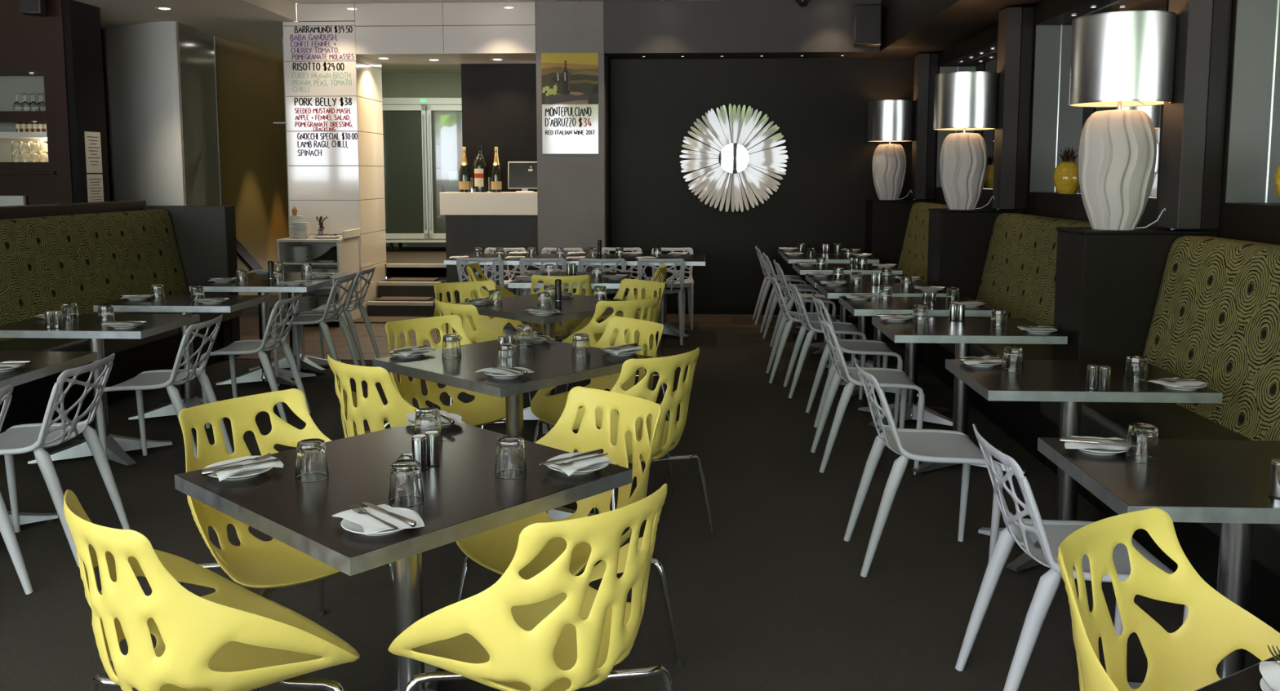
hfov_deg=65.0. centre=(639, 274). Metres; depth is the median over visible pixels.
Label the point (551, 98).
print
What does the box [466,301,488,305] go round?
plate
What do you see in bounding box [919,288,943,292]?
plate
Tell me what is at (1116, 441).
fork
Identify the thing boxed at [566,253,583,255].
plate
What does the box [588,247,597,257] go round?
tumbler
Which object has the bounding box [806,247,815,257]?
tumbler
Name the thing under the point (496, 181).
bottle
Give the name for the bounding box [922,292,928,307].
shaker
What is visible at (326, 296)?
dinner plate
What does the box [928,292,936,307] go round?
shaker
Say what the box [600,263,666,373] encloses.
shell chair
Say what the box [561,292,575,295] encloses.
napkin
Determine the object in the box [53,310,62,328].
shaker
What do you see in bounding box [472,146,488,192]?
bottle
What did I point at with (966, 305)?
plate
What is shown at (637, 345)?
fork
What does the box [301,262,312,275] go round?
tumbler
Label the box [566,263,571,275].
shaker
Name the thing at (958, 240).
divider
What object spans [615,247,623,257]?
tumbler
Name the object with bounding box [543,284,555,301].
tumbler
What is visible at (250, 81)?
wall
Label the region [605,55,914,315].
wall
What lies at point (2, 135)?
shelf
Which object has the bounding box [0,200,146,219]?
rail
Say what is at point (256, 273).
plate
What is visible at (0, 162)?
shelf
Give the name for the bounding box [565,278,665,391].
shell chair
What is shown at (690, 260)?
dining table
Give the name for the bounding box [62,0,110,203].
column
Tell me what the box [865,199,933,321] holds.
divider
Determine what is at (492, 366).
fork
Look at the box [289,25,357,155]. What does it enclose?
menu
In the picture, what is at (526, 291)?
chair
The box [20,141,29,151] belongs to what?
tumbler
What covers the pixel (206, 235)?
end panel
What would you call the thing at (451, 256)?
napkin
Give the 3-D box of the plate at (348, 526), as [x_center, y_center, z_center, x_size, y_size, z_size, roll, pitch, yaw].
[-0.572,0.550,2.215,0.169,0.018,0.169,4,7,37]
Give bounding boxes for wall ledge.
[273,121,286,124]
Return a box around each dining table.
[0,313,199,468]
[0,351,97,526]
[93,294,268,422]
[174,423,631,690]
[189,279,332,388]
[231,272,356,374]
[372,337,653,519]
[444,253,542,335]
[453,293,647,435]
[507,271,631,293]
[530,253,620,271]
[617,253,705,339]
[777,248,864,325]
[782,253,879,337]
[792,263,902,356]
[805,274,926,375]
[816,283,946,399]
[838,296,992,429]
[871,317,1067,475]
[945,359,1222,575]
[1037,437,1279,689]
[1195,654,1279,690]
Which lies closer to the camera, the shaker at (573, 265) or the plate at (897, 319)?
the plate at (897, 319)
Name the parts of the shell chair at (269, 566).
leg, leg, leg, leg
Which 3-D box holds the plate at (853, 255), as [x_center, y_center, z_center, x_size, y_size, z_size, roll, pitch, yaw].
[2.084,-0.175,9.427,0.169,0.018,0.169,0,6,0]
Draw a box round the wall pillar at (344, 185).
[282,21,386,316]
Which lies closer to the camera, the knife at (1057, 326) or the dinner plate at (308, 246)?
the knife at (1057, 326)
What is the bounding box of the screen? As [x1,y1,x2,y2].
[507,161,537,192]
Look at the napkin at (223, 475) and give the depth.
2.61 m
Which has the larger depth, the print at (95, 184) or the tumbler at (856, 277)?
the print at (95, 184)
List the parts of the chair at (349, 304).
leg, leg, rail, rail, leg, leg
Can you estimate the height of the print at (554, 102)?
0.041 m
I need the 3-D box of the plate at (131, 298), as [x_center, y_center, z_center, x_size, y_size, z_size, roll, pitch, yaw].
[-3.114,0.146,6.230,0.169,0.018,0.169,1,6,13]
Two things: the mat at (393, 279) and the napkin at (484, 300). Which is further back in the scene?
the mat at (393, 279)
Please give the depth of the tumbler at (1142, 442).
2.71 m
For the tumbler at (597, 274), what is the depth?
7.37 m
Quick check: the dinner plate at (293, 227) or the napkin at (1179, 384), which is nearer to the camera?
the napkin at (1179, 384)
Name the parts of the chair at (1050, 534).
leg, leg, rail, rail, leg, leg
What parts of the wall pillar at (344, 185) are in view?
panel, panel, panel, panel, panel, panel, panel, panel, panel, panel, panel, panel, panel, panel, panel, panel, panel, panel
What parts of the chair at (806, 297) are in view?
leg, leg, rail, rail, leg, leg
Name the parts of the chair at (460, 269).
rail, rail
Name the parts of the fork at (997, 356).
handle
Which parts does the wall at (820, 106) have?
skirting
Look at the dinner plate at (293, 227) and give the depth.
9.90 m
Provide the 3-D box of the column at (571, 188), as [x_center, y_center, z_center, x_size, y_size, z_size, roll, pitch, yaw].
[-0.686,-1.164,10.534,0.686,3.224,0.700,0,6,3]
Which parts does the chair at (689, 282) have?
rail, leg, rail, leg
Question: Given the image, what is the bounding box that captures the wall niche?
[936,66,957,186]
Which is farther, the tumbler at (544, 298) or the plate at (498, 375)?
the tumbler at (544, 298)
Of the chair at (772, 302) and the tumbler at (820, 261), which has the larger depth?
the chair at (772, 302)
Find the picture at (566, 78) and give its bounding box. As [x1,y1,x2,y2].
[541,53,598,104]
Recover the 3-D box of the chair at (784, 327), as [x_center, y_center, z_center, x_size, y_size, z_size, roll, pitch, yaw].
[1.200,0.389,7.381,0.516,0.771,0.433,0,6,4]
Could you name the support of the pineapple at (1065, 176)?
on the wall at (1251, 222)
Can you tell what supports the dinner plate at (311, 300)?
on the dinner plate at (314, 300)
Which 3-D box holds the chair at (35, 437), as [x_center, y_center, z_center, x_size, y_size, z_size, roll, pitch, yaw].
[-2.405,0.727,4.013,0.516,0.771,0.433,0,6,-1]
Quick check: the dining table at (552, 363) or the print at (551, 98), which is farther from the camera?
the print at (551, 98)
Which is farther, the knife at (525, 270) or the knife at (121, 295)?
the knife at (525, 270)
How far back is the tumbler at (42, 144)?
9.13 m
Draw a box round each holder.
[447,171,459,192]
[486,177,492,192]
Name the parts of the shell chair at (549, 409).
leg, leg, leg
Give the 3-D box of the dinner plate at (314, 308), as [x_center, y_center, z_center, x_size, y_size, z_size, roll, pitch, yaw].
[-3.361,0.354,10.067,0.220,0.020,0.221,5,8,43]
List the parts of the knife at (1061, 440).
handle, blade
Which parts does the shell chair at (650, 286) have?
leg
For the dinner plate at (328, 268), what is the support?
on the dinner plate
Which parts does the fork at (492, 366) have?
handle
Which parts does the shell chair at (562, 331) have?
leg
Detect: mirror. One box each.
[679,103,788,212]
[955,50,997,189]
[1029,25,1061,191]
[1053,0,1166,197]
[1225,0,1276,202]
[1264,0,1279,203]
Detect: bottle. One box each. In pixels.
[15,121,22,132]
[21,121,27,132]
[26,121,33,132]
[32,121,38,132]
[38,121,44,132]
[44,121,46,132]
[458,146,470,192]
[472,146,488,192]
[490,146,502,192]
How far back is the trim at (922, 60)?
10.07 m
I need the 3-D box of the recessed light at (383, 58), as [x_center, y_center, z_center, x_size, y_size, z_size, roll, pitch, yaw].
[-2.687,-2.268,10.524,0.156,0.008,0.156,0,6,3]
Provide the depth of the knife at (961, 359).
4.07 m
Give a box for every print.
[87,136,99,164]
[88,178,102,199]
[541,53,598,65]
[541,62,598,69]
[541,66,598,75]
[545,92,588,104]
[551,76,563,82]
[552,100,587,104]
[563,66,569,94]
[569,79,598,84]
[569,92,583,95]
[570,71,598,75]
[592,84,598,93]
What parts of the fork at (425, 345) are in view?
handle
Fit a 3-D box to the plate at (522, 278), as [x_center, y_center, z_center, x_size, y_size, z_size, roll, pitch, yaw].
[-0.822,0.029,7.391,0.169,0.018,0.169,-4,7,-32]
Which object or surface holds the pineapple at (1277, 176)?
on the wall at (1251, 222)
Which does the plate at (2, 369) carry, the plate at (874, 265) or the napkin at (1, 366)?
the napkin at (1, 366)
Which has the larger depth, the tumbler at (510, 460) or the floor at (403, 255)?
the floor at (403, 255)
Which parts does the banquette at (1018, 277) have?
seat, backrest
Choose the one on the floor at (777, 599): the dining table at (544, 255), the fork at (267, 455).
the dining table at (544, 255)
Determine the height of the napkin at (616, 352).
0.010 m
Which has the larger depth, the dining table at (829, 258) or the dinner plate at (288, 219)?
the dinner plate at (288, 219)
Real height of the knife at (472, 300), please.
0.013 m
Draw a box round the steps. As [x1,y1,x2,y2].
[367,263,447,317]
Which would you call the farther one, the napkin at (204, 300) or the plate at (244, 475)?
the napkin at (204, 300)
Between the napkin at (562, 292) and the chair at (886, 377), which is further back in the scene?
the napkin at (562, 292)
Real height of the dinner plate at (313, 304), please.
0.020 m
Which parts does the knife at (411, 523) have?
blade, handle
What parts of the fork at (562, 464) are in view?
handle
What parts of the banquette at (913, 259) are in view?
backrest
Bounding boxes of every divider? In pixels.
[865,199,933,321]
[924,208,1026,375]
[1047,226,1218,475]
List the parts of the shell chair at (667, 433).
leg, leg, leg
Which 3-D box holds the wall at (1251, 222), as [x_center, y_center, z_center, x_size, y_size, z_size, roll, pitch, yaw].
[2.862,0.361,4.621,0.340,1.372,12.400,0,6,3]
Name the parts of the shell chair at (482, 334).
leg, leg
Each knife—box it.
[0,360,31,364]
[111,320,146,323]
[119,294,137,297]
[200,457,283,475]
[203,297,229,300]
[207,277,235,279]
[248,269,267,271]
[283,280,310,281]
[361,502,416,527]
[388,347,434,354]
[440,413,454,424]
[467,298,488,302]
[493,364,527,373]
[524,270,537,271]
[532,333,550,339]
[534,306,557,312]
[539,448,604,465]
[600,343,637,350]
[807,272,832,274]
[819,280,847,282]
[843,294,859,296]
[876,314,912,316]
[951,299,984,302]
[960,358,1002,361]
[1016,325,1059,328]
[1059,438,1126,446]
[1150,377,1203,380]
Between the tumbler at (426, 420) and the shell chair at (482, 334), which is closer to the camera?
the tumbler at (426, 420)
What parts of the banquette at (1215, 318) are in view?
seat, backrest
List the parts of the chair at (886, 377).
leg, leg, rail, rail, leg, leg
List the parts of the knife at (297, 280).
handle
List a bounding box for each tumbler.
[11,141,20,151]
[12,151,21,161]
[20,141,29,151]
[21,151,30,161]
[29,141,39,151]
[30,151,39,161]
[38,141,48,151]
[39,151,48,161]
[61,302,78,322]
[97,304,115,324]
[150,284,164,301]
[190,285,204,302]
[235,269,248,283]
[271,271,284,284]
[273,262,284,274]
[295,438,328,482]
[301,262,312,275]
[388,459,423,506]
[413,408,442,443]
[441,334,461,359]
[473,247,482,257]
[488,289,502,307]
[494,435,526,479]
[495,248,504,258]
[497,342,517,367]
[515,324,533,348]
[527,247,536,257]
[537,292,551,309]
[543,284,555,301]
[544,264,555,275]
[555,248,564,258]
[571,333,590,358]
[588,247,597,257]
[591,266,602,279]
[593,285,606,302]
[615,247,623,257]
[653,247,662,257]
[796,243,804,252]
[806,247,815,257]
[815,257,826,269]
[832,266,844,280]
[833,243,841,253]
[844,248,853,258]
[850,271,862,286]
[857,257,867,268]
[878,285,892,302]
[881,266,892,280]
[900,275,912,290]
[912,303,928,323]
[945,287,959,303]
[990,308,1007,329]
[1001,346,1023,373]
[1124,355,1148,383]
[1124,422,1158,464]
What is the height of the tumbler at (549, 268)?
0.094 m
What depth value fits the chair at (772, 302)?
9.19 m
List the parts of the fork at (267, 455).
handle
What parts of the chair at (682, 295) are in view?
rail, leg, rail, leg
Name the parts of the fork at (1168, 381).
handle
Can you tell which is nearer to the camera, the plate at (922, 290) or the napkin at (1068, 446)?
the napkin at (1068, 446)
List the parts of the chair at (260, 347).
leg, leg, rail, rail, leg, leg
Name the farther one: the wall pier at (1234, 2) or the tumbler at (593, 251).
the tumbler at (593, 251)
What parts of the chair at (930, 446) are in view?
leg, leg, rail, rail, leg, leg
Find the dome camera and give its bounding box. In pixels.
[795,0,810,7]
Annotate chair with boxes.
[0,353,130,567]
[0,384,33,595]
[63,489,359,690]
[96,315,233,458]
[177,388,393,690]
[199,293,311,428]
[271,274,359,386]
[298,266,380,369]
[327,354,417,438]
[384,315,506,429]
[387,484,673,690]
[425,280,531,407]
[432,298,550,432]
[455,386,683,666]
[456,257,512,330]
[466,262,533,332]
[475,247,525,298]
[519,257,568,342]
[528,275,603,339]
[530,315,677,514]
[535,247,582,329]
[546,347,715,535]
[554,296,669,421]
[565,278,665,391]
[578,257,629,297]
[600,247,642,289]
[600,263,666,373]
[636,258,685,345]
[650,247,693,330]
[752,246,807,324]
[760,252,819,339]
[765,272,841,383]
[769,259,835,354]
[783,280,866,399]
[805,293,902,428]
[810,312,924,475]
[843,357,1003,577]
[955,423,1188,690]
[1057,507,1279,690]
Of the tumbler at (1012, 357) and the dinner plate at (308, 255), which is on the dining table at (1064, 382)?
the tumbler at (1012, 357)
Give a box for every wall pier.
[934,66,957,186]
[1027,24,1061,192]
[1156,0,1264,203]
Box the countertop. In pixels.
[440,191,537,215]
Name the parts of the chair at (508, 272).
leg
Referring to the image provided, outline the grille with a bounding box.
[20,0,39,12]
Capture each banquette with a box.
[0,208,242,434]
[870,202,948,366]
[928,213,1091,467]
[1040,235,1279,633]
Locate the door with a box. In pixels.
[382,97,462,251]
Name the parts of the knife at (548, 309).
handle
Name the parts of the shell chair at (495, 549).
leg, leg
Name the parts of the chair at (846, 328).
leg, leg, rail, rail, leg, leg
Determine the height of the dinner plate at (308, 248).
0.020 m
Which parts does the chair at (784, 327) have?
leg, leg, rail, rail, leg, leg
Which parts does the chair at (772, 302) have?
leg, leg, rail, rail, leg, leg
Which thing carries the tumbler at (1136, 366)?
on the dining table at (1064, 382)
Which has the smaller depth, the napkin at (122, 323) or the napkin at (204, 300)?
the napkin at (122, 323)
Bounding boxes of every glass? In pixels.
[12,93,21,111]
[21,93,30,111]
[29,93,38,111]
[37,93,45,111]
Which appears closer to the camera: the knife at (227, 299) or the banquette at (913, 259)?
the knife at (227, 299)
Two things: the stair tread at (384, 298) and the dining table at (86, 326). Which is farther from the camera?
the stair tread at (384, 298)
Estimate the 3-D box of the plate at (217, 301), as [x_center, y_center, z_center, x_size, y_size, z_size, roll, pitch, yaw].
[-2.582,0.164,6.054,0.169,0.018,0.169,-4,7,-36]
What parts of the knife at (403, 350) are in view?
handle, blade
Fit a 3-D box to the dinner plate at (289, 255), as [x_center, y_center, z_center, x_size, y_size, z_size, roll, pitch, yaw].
[-3.381,-0.186,9.994,0.221,0.020,0.220,1,6,11]
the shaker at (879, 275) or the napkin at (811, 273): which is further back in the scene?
the napkin at (811, 273)
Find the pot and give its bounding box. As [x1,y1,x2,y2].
[291,206,297,216]
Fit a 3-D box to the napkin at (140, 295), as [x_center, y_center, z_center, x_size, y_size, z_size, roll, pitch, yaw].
[-3.108,0.136,6.231,0.188,0.012,0.150,-1,6,-10]
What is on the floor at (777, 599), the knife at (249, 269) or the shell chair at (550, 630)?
the shell chair at (550, 630)
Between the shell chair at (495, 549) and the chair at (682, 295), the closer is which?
the shell chair at (495, 549)
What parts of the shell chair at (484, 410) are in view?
leg, leg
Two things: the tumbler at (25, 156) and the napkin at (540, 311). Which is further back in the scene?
the tumbler at (25, 156)
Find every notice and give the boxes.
[84,131,102,173]
[86,173,103,202]
[542,104,598,154]
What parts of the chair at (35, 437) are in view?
leg, rail, leg, rail, leg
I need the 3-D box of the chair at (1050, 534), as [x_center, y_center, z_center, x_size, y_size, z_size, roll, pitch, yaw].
[1.211,0.846,2.832,0.516,0.771,0.433,0,6,3]
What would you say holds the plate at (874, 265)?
on the dining table at (802, 270)
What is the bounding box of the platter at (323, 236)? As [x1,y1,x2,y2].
[311,234,342,239]
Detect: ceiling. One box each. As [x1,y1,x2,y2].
[74,0,639,56]
[381,63,461,73]
[604,0,1045,59]
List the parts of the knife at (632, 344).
handle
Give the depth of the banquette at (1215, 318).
3.98 m
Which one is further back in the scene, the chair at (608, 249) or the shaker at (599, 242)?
the chair at (608, 249)
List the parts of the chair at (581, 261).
rail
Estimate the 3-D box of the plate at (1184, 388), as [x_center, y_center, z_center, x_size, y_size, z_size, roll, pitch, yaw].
[1.973,0.404,3.664,0.169,0.018,0.169,3,7,31]
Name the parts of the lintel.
panel, panel, panel, panel, panel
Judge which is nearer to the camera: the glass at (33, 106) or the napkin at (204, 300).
the napkin at (204, 300)
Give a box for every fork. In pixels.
[0,363,23,364]
[106,320,139,324]
[200,453,272,471]
[349,503,398,529]
[387,344,427,351]
[487,364,518,373]
[552,453,608,466]
[608,345,640,350]
[886,313,912,315]
[958,355,999,359]
[1021,325,1059,328]
[1062,436,1126,443]
[1160,379,1206,382]
[1266,645,1279,663]
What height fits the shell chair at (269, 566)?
0.805 m
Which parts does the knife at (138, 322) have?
handle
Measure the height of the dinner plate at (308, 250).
0.020 m
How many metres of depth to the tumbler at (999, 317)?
5.04 m
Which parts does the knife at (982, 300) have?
handle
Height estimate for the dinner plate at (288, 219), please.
0.020 m
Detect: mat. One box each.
[337,316,426,323]
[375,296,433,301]
[386,277,439,281]
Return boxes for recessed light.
[155,6,173,9]
[376,57,391,59]
[426,58,441,61]
[489,57,504,60]
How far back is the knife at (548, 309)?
5.55 m
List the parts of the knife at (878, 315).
handle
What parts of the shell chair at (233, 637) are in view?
leg, leg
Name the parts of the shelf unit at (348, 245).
shelf, shelf, shelf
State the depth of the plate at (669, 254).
9.54 m
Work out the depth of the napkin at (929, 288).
6.64 m
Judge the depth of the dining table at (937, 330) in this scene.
5.04 m
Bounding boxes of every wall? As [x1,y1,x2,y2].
[0,0,73,204]
[101,28,111,201]
[102,21,185,205]
[177,22,222,205]
[214,36,288,295]
[282,37,461,247]
[445,215,537,302]
[461,63,537,191]
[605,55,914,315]
[926,186,1279,244]
[937,0,1122,66]
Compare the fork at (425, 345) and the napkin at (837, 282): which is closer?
the fork at (425, 345)
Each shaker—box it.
[44,311,53,328]
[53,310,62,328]
[267,261,273,283]
[411,434,427,471]
[424,431,439,466]
[470,177,474,192]
[497,336,506,346]
[505,334,514,343]
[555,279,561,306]
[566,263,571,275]
[571,262,576,275]
[597,240,601,257]
[821,244,825,253]
[825,244,829,253]
[849,257,854,268]
[854,257,859,269]
[871,272,876,285]
[876,272,882,285]
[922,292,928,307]
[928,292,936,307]
[948,303,956,321]
[956,304,964,321]
[1085,364,1098,391]
[1097,365,1111,391]
[1267,458,1279,499]
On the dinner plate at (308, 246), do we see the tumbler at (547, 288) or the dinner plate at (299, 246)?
the dinner plate at (299, 246)
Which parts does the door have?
pane, door, kick plate, handle, handle, door, pane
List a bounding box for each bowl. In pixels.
[13,101,21,111]
[21,101,30,111]
[29,101,38,111]
[37,101,45,111]
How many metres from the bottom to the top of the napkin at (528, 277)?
0.012 m
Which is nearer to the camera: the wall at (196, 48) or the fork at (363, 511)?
the fork at (363, 511)
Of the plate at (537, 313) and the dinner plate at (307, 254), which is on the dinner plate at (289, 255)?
the dinner plate at (307, 254)
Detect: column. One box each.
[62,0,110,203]
[535,0,606,292]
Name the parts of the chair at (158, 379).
leg, leg, rail, rail, leg, leg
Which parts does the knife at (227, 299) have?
handle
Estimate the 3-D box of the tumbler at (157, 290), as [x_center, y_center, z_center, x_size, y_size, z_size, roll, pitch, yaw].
[-2.982,0.110,6.205,0.082,0.094,0.082,1,6,15]
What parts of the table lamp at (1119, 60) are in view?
stem, lamp shade, lamp cord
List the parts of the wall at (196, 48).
edge trim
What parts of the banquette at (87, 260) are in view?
backrest, seat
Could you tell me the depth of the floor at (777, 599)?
3.93 m
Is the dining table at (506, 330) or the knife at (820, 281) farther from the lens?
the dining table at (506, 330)
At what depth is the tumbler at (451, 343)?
4.23 m
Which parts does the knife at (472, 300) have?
handle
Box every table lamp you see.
[867,99,913,199]
[933,71,998,209]
[1068,10,1177,230]
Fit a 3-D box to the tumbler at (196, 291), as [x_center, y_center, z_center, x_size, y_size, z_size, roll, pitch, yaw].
[-2.694,0.119,6.109,0.082,0.094,0.082,5,8,43]
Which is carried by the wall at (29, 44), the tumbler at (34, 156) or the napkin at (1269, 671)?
the tumbler at (34, 156)
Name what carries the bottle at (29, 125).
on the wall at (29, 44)
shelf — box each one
[0,132,47,138]
[0,161,48,162]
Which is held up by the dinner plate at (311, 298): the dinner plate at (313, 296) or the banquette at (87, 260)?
the dinner plate at (313, 296)
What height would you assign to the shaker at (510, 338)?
0.089 m
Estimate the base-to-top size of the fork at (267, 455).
0.011 m
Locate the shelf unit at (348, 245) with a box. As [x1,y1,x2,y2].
[276,228,360,327]
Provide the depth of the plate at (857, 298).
6.19 m
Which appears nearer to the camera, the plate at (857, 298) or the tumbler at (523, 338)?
the tumbler at (523, 338)
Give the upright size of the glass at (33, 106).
0.173 m
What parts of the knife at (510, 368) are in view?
blade, handle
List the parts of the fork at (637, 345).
handle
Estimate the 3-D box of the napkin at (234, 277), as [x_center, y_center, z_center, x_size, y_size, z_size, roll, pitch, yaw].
[-3.001,0.035,7.231,0.188,0.012,0.150,-1,6,-10]
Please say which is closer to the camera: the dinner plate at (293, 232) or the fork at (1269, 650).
the fork at (1269, 650)
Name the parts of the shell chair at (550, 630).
leg, leg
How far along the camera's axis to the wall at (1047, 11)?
7.18 m
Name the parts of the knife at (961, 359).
handle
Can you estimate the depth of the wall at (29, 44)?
8.99 m
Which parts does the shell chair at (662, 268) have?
leg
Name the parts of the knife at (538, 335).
handle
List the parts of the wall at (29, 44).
panel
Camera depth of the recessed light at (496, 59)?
10.60 m
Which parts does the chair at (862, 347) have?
leg, leg, rail, rail, leg, leg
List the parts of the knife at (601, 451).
blade, handle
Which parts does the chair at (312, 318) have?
leg, leg, rail, rail, leg, leg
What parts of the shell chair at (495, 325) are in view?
leg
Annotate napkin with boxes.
[0,360,26,367]
[102,321,147,325]
[120,294,151,298]
[193,298,230,302]
[203,455,284,481]
[208,277,235,281]
[279,281,305,284]
[306,273,330,275]
[332,504,424,534]
[391,346,435,356]
[405,410,466,424]
[448,256,468,257]
[467,297,488,303]
[475,366,533,376]
[505,256,525,258]
[514,333,555,340]
[515,275,531,278]
[524,308,560,313]
[543,452,615,476]
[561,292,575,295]
[566,256,586,258]
[567,252,585,254]
[602,275,624,277]
[603,345,644,355]
[623,252,642,253]
[635,256,655,258]
[668,252,687,254]
[808,273,831,275]
[821,280,845,284]
[846,293,873,298]
[872,264,893,266]
[880,315,912,319]
[914,286,942,289]
[950,301,984,304]
[960,355,1002,364]
[1017,326,1057,330]
[1064,435,1126,450]
[1146,377,1207,387]
[1258,662,1279,690]
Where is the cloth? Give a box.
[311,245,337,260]
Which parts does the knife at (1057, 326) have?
handle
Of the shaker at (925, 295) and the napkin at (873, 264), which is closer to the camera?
the shaker at (925, 295)
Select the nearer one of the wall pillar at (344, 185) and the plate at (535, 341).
the plate at (535, 341)
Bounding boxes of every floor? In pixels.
[0,292,1262,690]
[385,246,446,277]
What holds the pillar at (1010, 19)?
attached to the wall at (1251, 222)
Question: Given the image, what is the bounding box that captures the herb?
[315,216,327,235]
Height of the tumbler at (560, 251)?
0.094 m
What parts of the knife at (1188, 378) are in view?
blade, handle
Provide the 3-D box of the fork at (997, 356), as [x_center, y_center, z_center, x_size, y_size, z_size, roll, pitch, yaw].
[1.391,0.338,4.115,0.182,0.011,0.022,-1,6,-10]
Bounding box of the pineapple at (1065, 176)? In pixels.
[1053,146,1079,194]
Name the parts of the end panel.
panel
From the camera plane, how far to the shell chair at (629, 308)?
5.65 m
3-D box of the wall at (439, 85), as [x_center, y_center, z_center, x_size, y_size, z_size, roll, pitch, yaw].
[-2.625,-1.444,12.440,5.500,2.600,2.650,0,6,3]
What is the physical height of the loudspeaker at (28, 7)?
0.260 m
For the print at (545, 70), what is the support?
attached to the picture at (566, 78)
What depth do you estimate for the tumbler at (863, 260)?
8.24 m
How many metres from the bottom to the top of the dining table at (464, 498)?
0.730 m
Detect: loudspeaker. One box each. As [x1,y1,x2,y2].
[19,0,45,16]
[853,3,882,47]
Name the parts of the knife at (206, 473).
handle, blade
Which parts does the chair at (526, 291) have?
rail, leg, rail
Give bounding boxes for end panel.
[142,205,240,359]
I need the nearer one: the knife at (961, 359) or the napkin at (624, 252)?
the knife at (961, 359)
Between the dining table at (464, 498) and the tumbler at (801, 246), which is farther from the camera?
the tumbler at (801, 246)
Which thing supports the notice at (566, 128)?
attached to the column at (571, 188)
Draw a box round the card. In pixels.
[0,195,26,206]
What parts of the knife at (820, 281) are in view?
handle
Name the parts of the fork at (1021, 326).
handle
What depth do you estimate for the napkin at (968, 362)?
4.06 m
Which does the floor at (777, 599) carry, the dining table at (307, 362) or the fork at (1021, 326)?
the dining table at (307, 362)
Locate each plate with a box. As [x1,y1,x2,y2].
[0,364,25,372]
[106,323,143,328]
[124,296,151,300]
[196,299,226,304]
[204,467,272,480]
[211,279,235,283]
[251,271,267,274]
[282,281,306,285]
[288,215,303,217]
[288,217,303,219]
[288,218,303,221]
[288,244,311,248]
[288,246,311,249]
[288,248,311,251]
[288,249,311,253]
[288,251,311,254]
[288,254,311,257]
[288,255,311,258]
[288,257,311,260]
[288,258,311,262]
[289,253,312,255]
[293,222,309,224]
[293,223,310,226]
[293,225,310,227]
[293,226,310,229]
[293,228,310,231]
[293,230,310,232]
[293,231,309,234]
[293,234,309,236]
[293,235,310,239]
[297,294,315,297]
[298,303,315,306]
[298,305,315,308]
[298,306,315,310]
[298,307,315,311]
[299,300,315,304]
[299,302,315,306]
[300,297,315,301]
[300,299,315,302]
[301,296,315,299]
[310,274,333,278]
[311,267,327,271]
[317,260,335,262]
[318,294,337,298]
[324,267,337,271]
[340,507,419,536]
[391,351,430,357]
[407,413,462,428]
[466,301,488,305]
[484,371,524,378]
[505,257,521,259]
[509,253,526,255]
[518,277,531,280]
[527,271,544,275]
[528,311,555,315]
[533,335,551,343]
[546,457,608,475]
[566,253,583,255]
[569,257,584,260]
[603,347,642,355]
[604,275,626,279]
[625,253,641,255]
[669,253,684,255]
[781,248,795,250]
[797,263,816,266]
[812,274,831,276]
[825,283,845,285]
[845,296,872,300]
[853,254,871,257]
[874,265,894,267]
[884,317,911,321]
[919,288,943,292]
[955,303,984,307]
[962,356,1002,367]
[1023,328,1057,334]
[1077,436,1125,455]
[1160,377,1207,391]
[1259,677,1275,690]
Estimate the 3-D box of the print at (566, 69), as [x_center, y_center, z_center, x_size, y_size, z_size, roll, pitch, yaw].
[-0.741,-1.983,10.092,0.069,0.338,0.001,0,6,3]
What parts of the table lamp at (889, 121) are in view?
lamp shade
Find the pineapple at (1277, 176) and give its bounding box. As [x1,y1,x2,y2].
[1274,163,1279,199]
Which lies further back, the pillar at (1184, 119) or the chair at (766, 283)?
the chair at (766, 283)
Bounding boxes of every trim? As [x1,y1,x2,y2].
[911,53,929,199]
[925,53,938,199]
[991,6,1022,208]
[1014,6,1034,208]
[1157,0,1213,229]
[1200,0,1232,229]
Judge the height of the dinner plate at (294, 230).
0.020 m
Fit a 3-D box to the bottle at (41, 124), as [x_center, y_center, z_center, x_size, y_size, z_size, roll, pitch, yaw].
[-5.450,-1.372,9.134,0.047,0.148,0.047,-2,6,-22]
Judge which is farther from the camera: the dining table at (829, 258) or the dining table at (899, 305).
the dining table at (829, 258)
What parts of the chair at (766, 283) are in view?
leg, leg, rail, rail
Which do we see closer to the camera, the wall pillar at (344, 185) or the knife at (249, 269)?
the knife at (249, 269)
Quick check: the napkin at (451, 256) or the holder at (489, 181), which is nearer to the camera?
the napkin at (451, 256)
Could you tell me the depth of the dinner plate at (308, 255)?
9.94 m
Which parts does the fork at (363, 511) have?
handle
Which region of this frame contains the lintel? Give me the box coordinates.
[296,1,536,64]
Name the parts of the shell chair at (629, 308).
leg, leg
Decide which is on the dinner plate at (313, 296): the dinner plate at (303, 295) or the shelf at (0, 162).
the dinner plate at (303, 295)
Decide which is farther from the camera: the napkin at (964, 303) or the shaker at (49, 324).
the napkin at (964, 303)
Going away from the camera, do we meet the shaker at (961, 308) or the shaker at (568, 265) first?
the shaker at (961, 308)
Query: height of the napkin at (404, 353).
0.011 m
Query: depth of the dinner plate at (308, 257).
9.94 m
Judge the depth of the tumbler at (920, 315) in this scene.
5.25 m
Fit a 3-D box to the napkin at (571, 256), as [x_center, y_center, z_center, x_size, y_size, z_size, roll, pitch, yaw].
[-0.577,-0.156,9.131,0.188,0.012,0.150,0,6,-2]
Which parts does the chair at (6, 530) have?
rail, leg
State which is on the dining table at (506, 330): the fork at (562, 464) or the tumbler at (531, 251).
the tumbler at (531, 251)
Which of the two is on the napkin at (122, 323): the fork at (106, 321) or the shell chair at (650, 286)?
the fork at (106, 321)
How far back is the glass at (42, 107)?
9.10 m
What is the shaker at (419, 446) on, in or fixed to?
on the dining table at (464, 498)

